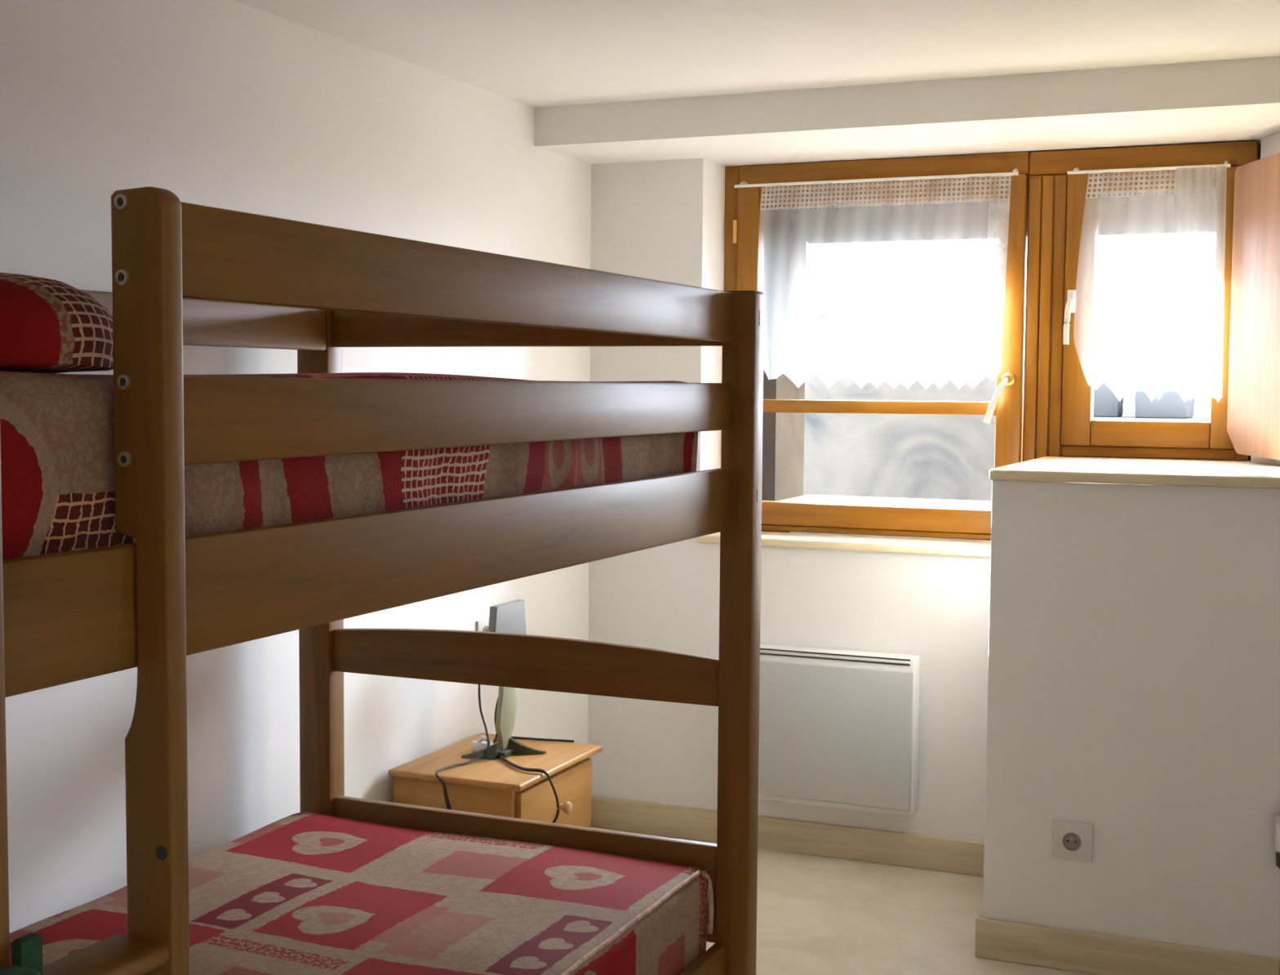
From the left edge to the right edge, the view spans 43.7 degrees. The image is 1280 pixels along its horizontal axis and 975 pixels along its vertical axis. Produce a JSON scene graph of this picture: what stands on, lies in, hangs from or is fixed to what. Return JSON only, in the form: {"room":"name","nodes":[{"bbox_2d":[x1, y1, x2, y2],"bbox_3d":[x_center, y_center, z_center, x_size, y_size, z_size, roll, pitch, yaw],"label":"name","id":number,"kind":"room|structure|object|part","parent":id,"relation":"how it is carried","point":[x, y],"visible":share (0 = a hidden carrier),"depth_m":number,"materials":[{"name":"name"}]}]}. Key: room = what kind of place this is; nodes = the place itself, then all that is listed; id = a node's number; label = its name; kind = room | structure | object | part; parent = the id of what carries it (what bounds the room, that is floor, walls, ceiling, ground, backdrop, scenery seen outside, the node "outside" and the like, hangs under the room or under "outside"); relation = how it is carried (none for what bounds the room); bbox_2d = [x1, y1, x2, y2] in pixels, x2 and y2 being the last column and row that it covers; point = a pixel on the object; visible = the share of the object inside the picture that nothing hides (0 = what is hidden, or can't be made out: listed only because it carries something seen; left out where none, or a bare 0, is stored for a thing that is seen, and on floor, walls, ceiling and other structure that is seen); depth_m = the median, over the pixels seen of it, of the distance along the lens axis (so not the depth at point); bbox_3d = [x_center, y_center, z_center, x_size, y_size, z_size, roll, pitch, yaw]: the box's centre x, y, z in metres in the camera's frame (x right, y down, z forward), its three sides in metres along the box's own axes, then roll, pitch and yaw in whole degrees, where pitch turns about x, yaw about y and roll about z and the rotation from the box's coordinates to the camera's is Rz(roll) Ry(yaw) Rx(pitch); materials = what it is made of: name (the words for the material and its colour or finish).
{"room":"bedroom","nodes":[
{"label":"bedroom","id":0,"kind":"room"},
{"bbox_2d":[0,0,591,933],"bbox_3d":[-1.408,0.149,2.194,0.100,2.173,6.092,2,4,23],"label":"wall","id":1,"kind":"structure","parent":0,"point":[229,104],"depth_m":3.38,"materials":[{"name":"white paint"}]},
{"bbox_2d":[476,617,488,631],"bbox_3d":[-0.421,0.400,4.364,0.018,0.080,0.080,2,4,23],"label":"wall outlet","id":2,"kind":"object","parent":1,"relation":"attached to","point":[482,624],"visible":0.24,"depth_m":4.35,"materials":[{"name":"plastic"}]},
{"bbox_2d":[482,625,488,631],"bbox_3d":[-0.420,0.400,4.364,0.004,0.043,0.043,2,4,23],"label":"socket","id":3,"kind":"object","parent":2,"relation":"attached to","point":[485,628],"depth_m":4.36,"materials":[{"name":"plastic"}]},
{"bbox_2d":[233,0,1279,107],"bbox_3d":[0.306,-0.947,1.719,3.554,0.100,6.700,2,4,23],"label":"ceiling","id":4,"kind":"structure","parent":0,"point":[533,53],"depth_m":3.61,"materials":[{"name":"paint"}]},
{"bbox_2d":[587,157,991,842],"bbox_3d":[1.503,0.018,4.584,3.554,2.173,0.608,2,4,23],"label":"wall","id":5,"kind":"structure","parent":0,"point":[664,220],"depth_m":4.81,"materials":[{"name":"white paint"}]},
{"bbox_2d":[761,208,806,532],"bbox_3d":[0.416,-0.434,5.194,0.160,1.158,0.300,2,4,23],"label":"trim","id":6,"kind":"structure","parent":5,"relation":"attached to","point":[783,433],"depth_m":5.07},
{"bbox_2d":[758,643,919,816],"bbox_3d":[0.557,0.701,4.653,0.507,0.457,0.090,2,4,23],"label":"heater","id":7,"kind":"object","parent":5,"relation":"attached to","point":[839,728],"visible":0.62,"depth_m":4.60,"materials":[{"name":"metal"}]},
{"bbox_2d":[760,648,910,665],"bbox_3d":[0.543,0.488,4.610,0.483,0.018,0.003,2,4,23],"label":"grille","id":8,"kind":"object","parent":7,"relation":"attached to","point":[798,656],"depth_m":4.61,"materials":[{"name":"white metal"}]},
{"bbox_2d":[697,531,991,557],"bbox_3d":[0.671,0.166,4.707,0.996,0.026,0.218,2,4,23],"label":"trim","id":9,"kind":"structure","parent":5,"relation":"attached to","point":[770,539],"depth_m":4.64,"materials":[{"name":"beige wood"}]},
{"bbox_2d":[724,151,1030,540],"bbox_3d":[0.683,-0.417,4.787,0.929,1.123,0.136,2,4,23],"label":"window","id":10,"kind":"structure","parent":5,"relation":"in","point":[742,205],"depth_m":4.74,"materials":[{"name":"brown wood"}]},
{"bbox_2d":[733,168,1018,187],"bbox_3d":[0.689,-0.910,4.705,0.852,0.022,0.056,2,4,23],"label":"curtain rod","id":11,"kind":"object","parent":10,"relation":"attached to","point":[1014,173],"visible":1,"depth_m":4.67,"materials":[{"name":"white plastic"}]},
{"bbox_2d":[757,175,1011,388],"bbox_3d":[0.702,-0.594,4.688,0.757,0.610,0.018,2,4,23],"label":"lace curtain","id":12,"kind":"object","parent":11,"relation":"hanging from","point":[998,211],"visible":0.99,"depth_m":4.67,"materials":[{"name":"white fabric"}]},
{"bbox_3d":[0.714,0.133,4.843,0.880,0.018,0.070,2,4,23],"label":"frame","id":13,"kind":"part","parent":10,"relation":"part of","materials":[{"name":"brown wood"}]},
{"bbox_3d":[0.704,0.089,4.821,0.732,0.070,0.058,2,4,23],"label":"sash rail","id":14,"kind":"part","parent":10,"relation":"part of","materials":[{"name":"brown wood"}]},
{"bbox_3d":[0.711,-0.881,4.759,0.732,0.063,0.058,2,4,23],"label":"sash rail","id":15,"kind":"part","parent":10,"relation":"part of","materials":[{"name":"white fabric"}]},
{"bbox_3d":[0.707,-0.242,4.802,0.732,0.040,0.054,2,4,23],"label":"sash rail","id":16,"kind":"part","parent":10,"relation":"part of","materials":[{"name":"brown wood"}]},
{"bbox_3d":[1.025,-0.250,4.590,0.071,0.135,0.025,1,4,9],"label":"handle lever","id":17,"kind":"part","parent":10,"relation":"part of","materials":[{"name":"white plastic"}]},
{"bbox_2d":[534,56,1279,166],"bbox_3d":[1.368,-1.017,4.186,3.454,0.159,0.650,2,4,23],"label":"beam","id":18,"kind":"structure","parent":5,"relation":"attached to","point":[1237,100],"depth_m":4.21,"materials":[{"name":"paint"}]},
{"bbox_2d":[590,795,1279,974],"bbox_3d":[1.251,1.089,4.064,3.339,0.097,0.664,2,4,23],"label":"baseboard","id":19,"kind":"structure","parent":5,"relation":"attached to","point":[850,842],"depth_m":4.55,"materials":[{"name":"brown wood"}]},
{"bbox_2d":[782,142,1261,244],"bbox_3d":[1.137,-0.881,4.845,1.410,0.212,0.360,2,4,23],"label":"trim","id":20,"kind":"structure","parent":5,"relation":"attached to","point":[1114,213],"depth_m":4.92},
{"bbox_2d":[1022,140,1258,462],"bbox_3d":[1.390,-0.391,4.483,0.612,1.121,0.137,2,4,23],"label":"window","id":21,"kind":"structure","parent":5,"relation":"in","point":[1059,398],"depth_m":4.52,"materials":[{"name":"brown wood"}]},
{"bbox_3d":[1.212,-0.472,4.504,0.028,0.136,0.042,2,4,23],"label":"handle lever","id":22,"kind":"part","parent":21,"relation":"part of","materials":[{"name":"white plastic"}]},
{"bbox_3d":[1.223,-0.527,4.521,0.025,0.065,0.012,2,4,23],"label":"handle plate","id":23,"kind":"part","parent":21,"relation":"part of","materials":[{"name":"white plastic"}]},
{"bbox_2d":[1066,160,1230,173],"bbox_3d":[1.401,-0.881,4.399,0.428,0.022,0.056,2,4,23],"label":"curtain rod","id":24,"kind":"object","parent":21,"relation":"attached to","point":[1076,171],"visible":1,"depth_m":4.38,"materials":[{"name":"white plastic"}]},
{"bbox_2d":[1073,167,1225,399],"bbox_3d":[1.397,-0.553,4.390,0.392,0.635,0.018,2,4,23],"label":"lace curtain","id":25,"kind":"object","parent":24,"relation":"hanging from","point":[1125,378],"visible":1,"depth_m":4.40,"materials":[{"name":"white fabric"}]},
{"bbox_3d":[1.437,-0.099,4.517,0.466,0.030,0.070,2,4,23],"label":"frame","id":26,"kind":"part","parent":21,"relation":"part of","materials":[{"name":"brown wood"}]},
{"bbox_3d":[1.436,-0.151,4.490,0.320,0.073,0.058,2,4,23],"label":"sash rail","id":27,"kind":"part","parent":21,"relation":"part of","materials":[{"name":"brown wood"}]},
{"bbox_3d":[1.441,-0.855,4.446,0.320,0.052,0.058,2,4,23],"label":"sash rail","id":28,"kind":"part","parent":21,"relation":"part of","materials":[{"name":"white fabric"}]},
{"bbox_2d":[1226,152,1279,459],"bbox_3d":[1.629,-0.468,4.159,0.026,0.782,0.364,0,4,-4],"label":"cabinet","id":29,"kind":"object","parent":21,"relation":"attached to","point":[1253,414],"visible":1,"depth_m":4.18,"materials":[{"name":"brown wood"}]},
{"bbox_2d":[591,826,1096,974],"bbox_3d":[0.289,1.321,1.864,3.554,0.100,6.700,2,4,23],"label":"floor","id":30,"kind":"structure","parent":0,"point":[816,914],"depth_m":4.15,"materials":[{"name":"tile"}]},
{"bbox_2d":[0,186,764,974],"bbox_3d":[-0.634,0.446,2.389,1.034,1.567,1.988,2,4,23],"label":"bunk bed","id":31,"kind":"object","parent":30,"relation":"on","point":[184,273],"visible":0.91,"depth_m":2.00,"materials":[{"name":"brown wood"}]},
{"bbox_3d":[-0.554,0.515,1.325,0.042,1.566,0.054,2,4,23],"label":"corner post","id":32,"kind":"part","parent":31,"relation":"part of","materials":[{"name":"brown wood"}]},
{"bbox_2d":[0,932,43,974],"bbox_3d":[-0.516,0.539,1.298,0.048,0.321,0.112,2,4,23],"label":"hanging bag","id":33,"kind":"object","parent":31,"relation":"hanging from","point":[26,949],"visible":1,"depth_m":1.32,"materials":[{"name":"green fabric"}]},
{"bbox_2d":[117,198,123,205],"bbox_3d":[-0.486,-0.267,1.493,0.006,0.006,0.003,2,4,23],"label":"screw","id":34,"kind":"object","parent":31,"relation":"attached to","point":[120,201],"depth_m":1.49,"materials":[{"name":"black metal"}]},
{"bbox_2d":[118,273,124,280],"bbox_3d":[-0.486,-0.197,1.498,0.006,0.006,0.003,2,4,23],"label":"screw","id":35,"kind":"object","parent":31,"relation":"attached to","point":[121,276],"depth_m":1.50,"materials":[{"name":"black metal"}]},
{"bbox_2d":[120,377,125,385],"bbox_3d":[-0.487,-0.100,1.504,0.006,0.006,0.003,2,4,23],"label":"screw","id":36,"kind":"object","parent":31,"relation":"attached to","point":[122,380],"depth_m":1.50,"materials":[{"name":"black metal"}]},
{"bbox_2d":[120,455,126,462],"bbox_3d":[-0.487,-0.027,1.509,0.006,0.006,0.003,2,4,23],"label":"screw","id":37,"kind":"object","parent":31,"relation":"attached to","point":[123,458],"depth_m":1.51,"materials":[{"name":"black metal"}]},
{"bbox_3d":[-0.470,0.500,1.550,0.066,1.567,0.028,2,4,23],"label":"ladder post","id":38,"kind":"part","parent":31,"relation":"part of","materials":[{"name":"brown wood"}]},
{"bbox_3d":[-1.042,-0.281,2.521,0.023,0.087,1.870,2,4,23],"label":"guard rail","id":39,"kind":"part","parent":31,"relation":"part of","materials":[{"name":"brown wood"}]},
{"bbox_3d":[-0.691,0.377,3.461,0.079,1.566,0.058,2,4,23],"label":"corner post","id":40,"kind":"part","parent":31,"relation":"part of","materials":[{"name":"brown wood"}]},
{"bbox_2d":[0,370,697,559],"bbox_3d":[-0.638,-0.065,2.321,0.880,0.205,1.773,2,4,23],"label":"mattress","id":41,"kind":"object","parent":31,"relation":"on","point":[57,430],"visible":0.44,"depth_m":1.73,"materials":[{"name":"fabric"}]},
{"bbox_2d":[0,272,113,373],"bbox_3d":[-0.792,-0.169,1.628,0.600,0.116,0.296,2,4,23],"label":"pillow","id":42,"kind":"object","parent":41,"relation":"on","point":[47,326],"visible":0.83,"depth_m":1.49,"materials":[{"name":"fabric"}]},
{"bbox_2d":[9,811,713,974],"bbox_3d":[-0.664,0.858,2.426,0.962,0.202,1.857,2,4,23],"label":"mattress","id":43,"kind":"object","parent":31,"relation":"on","point":[303,892],"visible":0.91,"depth_m":2.83,"materials":[{"name":"fabric"}]},
{"bbox_3d":[-0.157,-0.277,2.272,0.023,0.093,1.627,2,4,23],"label":"guard rail","id":44,"kind":"part","parent":31,"relation":"part of","materials":[{"name":"brown wood"}]},
{"bbox_3d":[-0.158,-0.109,2.282,0.023,0.088,1.627,2,4,23],"label":"guard rail","id":45,"kind":"part","parent":31,"relation":"part of","materials":[{"name":"brown wood"}]},
{"bbox_3d":[-0.248,0.355,3.264,0.887,0.109,0.024,2,4,23],"label":"arched rail","id":46,"kind":"part","parent":31,"relation":"part of","materials":[{"name":"brown wood"}]},
{"bbox_3d":[-0.243,-0.326,3.220,0.887,0.083,0.024,2,4,23],"label":"rail","id":47,"kind":"part","parent":31,"relation":"part of","materials":[{"name":"brown wood"}]},
{"bbox_3d":[0.191,0.408,3.083,0.066,1.566,0.058,2,4,23],"label":"corner post","id":48,"kind":"part","parent":31,"relation":"part of","materials":[{"name":"brown wood"}]},
{"bbox_2d":[388,732,602,827],"bbox_3d":[-0.352,0.905,4.063,0.382,0.442,0.470,2,4,23],"label":"nightstand","id":49,"kind":"object","parent":30,"relation":"on","point":[495,787],"visible":0.37,"depth_m":3.92,"materials":[{"name":"brown wood"}]},
{"bbox_2d":[435,684,489,809],"bbox_3d":[-0.429,0.630,3.974,0.071,0.345,0.323,2,4,17],"label":"cable","id":50,"kind":"object","parent":49,"relation":"on","point":[446,796],"visible":0.82,"depth_m":3.96,"materials":[{"name":"black rubber"}]},
{"bbox_2d":[471,734,493,751],"bbox_3d":[-0.405,0.657,4.103,0.062,0.045,0.028,2,4,23],"label":"plug adapter","id":51,"kind":"object","parent":49,"relation":"on","point":[476,745],"visible":0.79,"depth_m":4.10,"materials":[{"name":"white plastic"}]},
{"bbox_2d":[461,599,546,759],"bbox_3d":[-0.336,0.489,4.064,0.124,0.385,0.217,4,5,43],"label":"table lamp","id":52,"kind":"object","parent":49,"relation":"on","point":[508,616],"visible":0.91,"depth_m":4.06,"materials":[{"name":"white fabric"}]},
{"bbox_3d":[-0.340,0.382,4.083,0.022,0.173,0.190,2,4,23],"label":"screen panel","id":53,"kind":"part","parent":52,"relation":"part of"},
{"bbox_2d":[499,755,559,822],"bbox_3d":[-0.291,0.758,3.944,0.199,0.156,0.059,3,5,40],"label":"cable","id":54,"kind":"object","parent":49,"relation":"hanging from","point":[501,757],"visible":0.91,"depth_m":3.90,"materials":[{"name":"black rubber"}]},
{"bbox_2d":[492,697,573,743],"bbox_3d":[-0.299,0.594,4.203,0.226,0.160,0.121,-2,4,-29],"label":"cable","id":55,"kind":"object","parent":49,"relation":"on","point":[495,740],"visible":0.52,"depth_m":4.22,"materials":[{"name":"black rubber"}]},
{"bbox_3d":[-0.211,0.802,3.996,0.014,0.167,0.400,2,4,23],"label":"drawer","id":56,"kind":"part","parent":49,"relation":"part of","materials":[{"name":"brown wood"}]},
{"bbox_3d":[-0.186,0.801,3.996,0.031,0.031,0.031,2,4,23],"label":"knob","id":57,"kind":"part","parent":49,"relation":"part of","materials":[{"name":"brown wood"}]},
{"bbox_2d":[982,480,1279,959],"bbox_3d":[1.962,0.574,3.837,2.085,1.166,0.837,2,4,23],"label":"wall","id":58,"kind":"structure","parent":0,"point":[1134,663],"depth_m":3.72,"materials":[{"name":"white paint"}]},
{"bbox_2d":[1051,819,1093,862],"bbox_3d":[1.026,0.841,3.791,0.094,0.094,0.018,2,4,23],"label":"wall outlet","id":59,"kind":"object","parent":58,"relation":"attached to","point":[1071,840],"visible":1,"depth_m":3.79,"materials":[{"name":"plastic"}]},
{"bbox_2d":[1062,832,1080,850],"bbox_3d":[1.025,0.841,3.790,0.043,0.043,0.004,2,4,23],"label":"socket","id":60,"kind":"object","parent":59,"relation":"attached to","point":[1070,841],"depth_m":3.79,"materials":[{"name":"plastic"}]},
{"bbox_2d":[989,456,1279,488],"bbox_3d":[1.913,-0.022,3.812,1.995,0.025,0.850,2,4,23],"label":"countertop","id":61,"kind":"structure","parent":58,"relation":"on","point":[1201,473],"depth_m":3.79,"materials":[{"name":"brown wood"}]},
{"bbox_2d":[1274,812,1279,868],"bbox_3d":[1.450,0.793,3.582,0.051,0.128,0.058,2,4,23],"label":"radiator valve","id":62,"kind":"object","parent":58,"relation":"attached to","point":[1277,818],"visible":1,"depth_m":3.57,"materials":[{"name":"white plastic"}]},
{"bbox_2d":[1067,456,1250,461],"bbox_3d":[2.218,0.527,4.409,2.070,1.190,0.420,2,4,23],"label":"wall","id":63,"kind":"structure","parent":0,"point":[1068,456],"depth_m":4.51,"materials":[{"name":"white paint"}]},
{"bbox_2d":[776,494,991,508],"bbox_3d":[0.889,0.078,5.016,0.878,0.059,0.388,2,4,23],"label":"windowsill","id":64,"kind":"structure","parent":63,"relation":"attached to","point":[807,498],"depth_m":5.07,"materials":[{"name":"white"}]},
{"bbox_2d":[1064,418,1250,460],"bbox_3d":[1.539,-0.145,4.722,0.528,0.102,0.388,2,4,23],"label":"trim","id":65,"kind":"structure","parent":63,"relation":"on","point":[1249,459],"depth_m":4.83,"materials":[{"name":"white"}]},
{"bbox_2d":[1250,131,1279,464],"bbox_3d":[2.000,-0.477,4.099,0.790,0.898,1.050,2,4,23],"label":"wall reveal","id":66,"kind":"structure","parent":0,"point":[1270,144],"depth_m":4.26,"materials":[{"name":"white paint"}]},
{"label":"outside","id":67,"kind":"structure","parent":0,"visible":0},
{"bbox_3d":[12.885,-0.229,29.987,60.000,0.200,54.800,2,4,23],"label":"ground","id":68,"kind":"structure","parent":67,"visible":0},
{"bbox_2d":[803,372,996,501],"bbox_3d":[-0.487,0.254,7.152,4.480,1.545,0.300,2,4,23],"label":"wall","id":69,"kind":"structure","parent":68,"relation":"on","point":[896,455],"depth_m":6.31,"materials":[{"name":"paint"}]},
{"bbox_2d":[1093,374,1208,420],"bbox_3d":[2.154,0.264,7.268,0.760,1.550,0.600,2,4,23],"label":"rooftop","id":70,"kind":"object","parent":68,"relation":"on","point":[1108,402],"visible":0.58,"depth_m":7.00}
]}

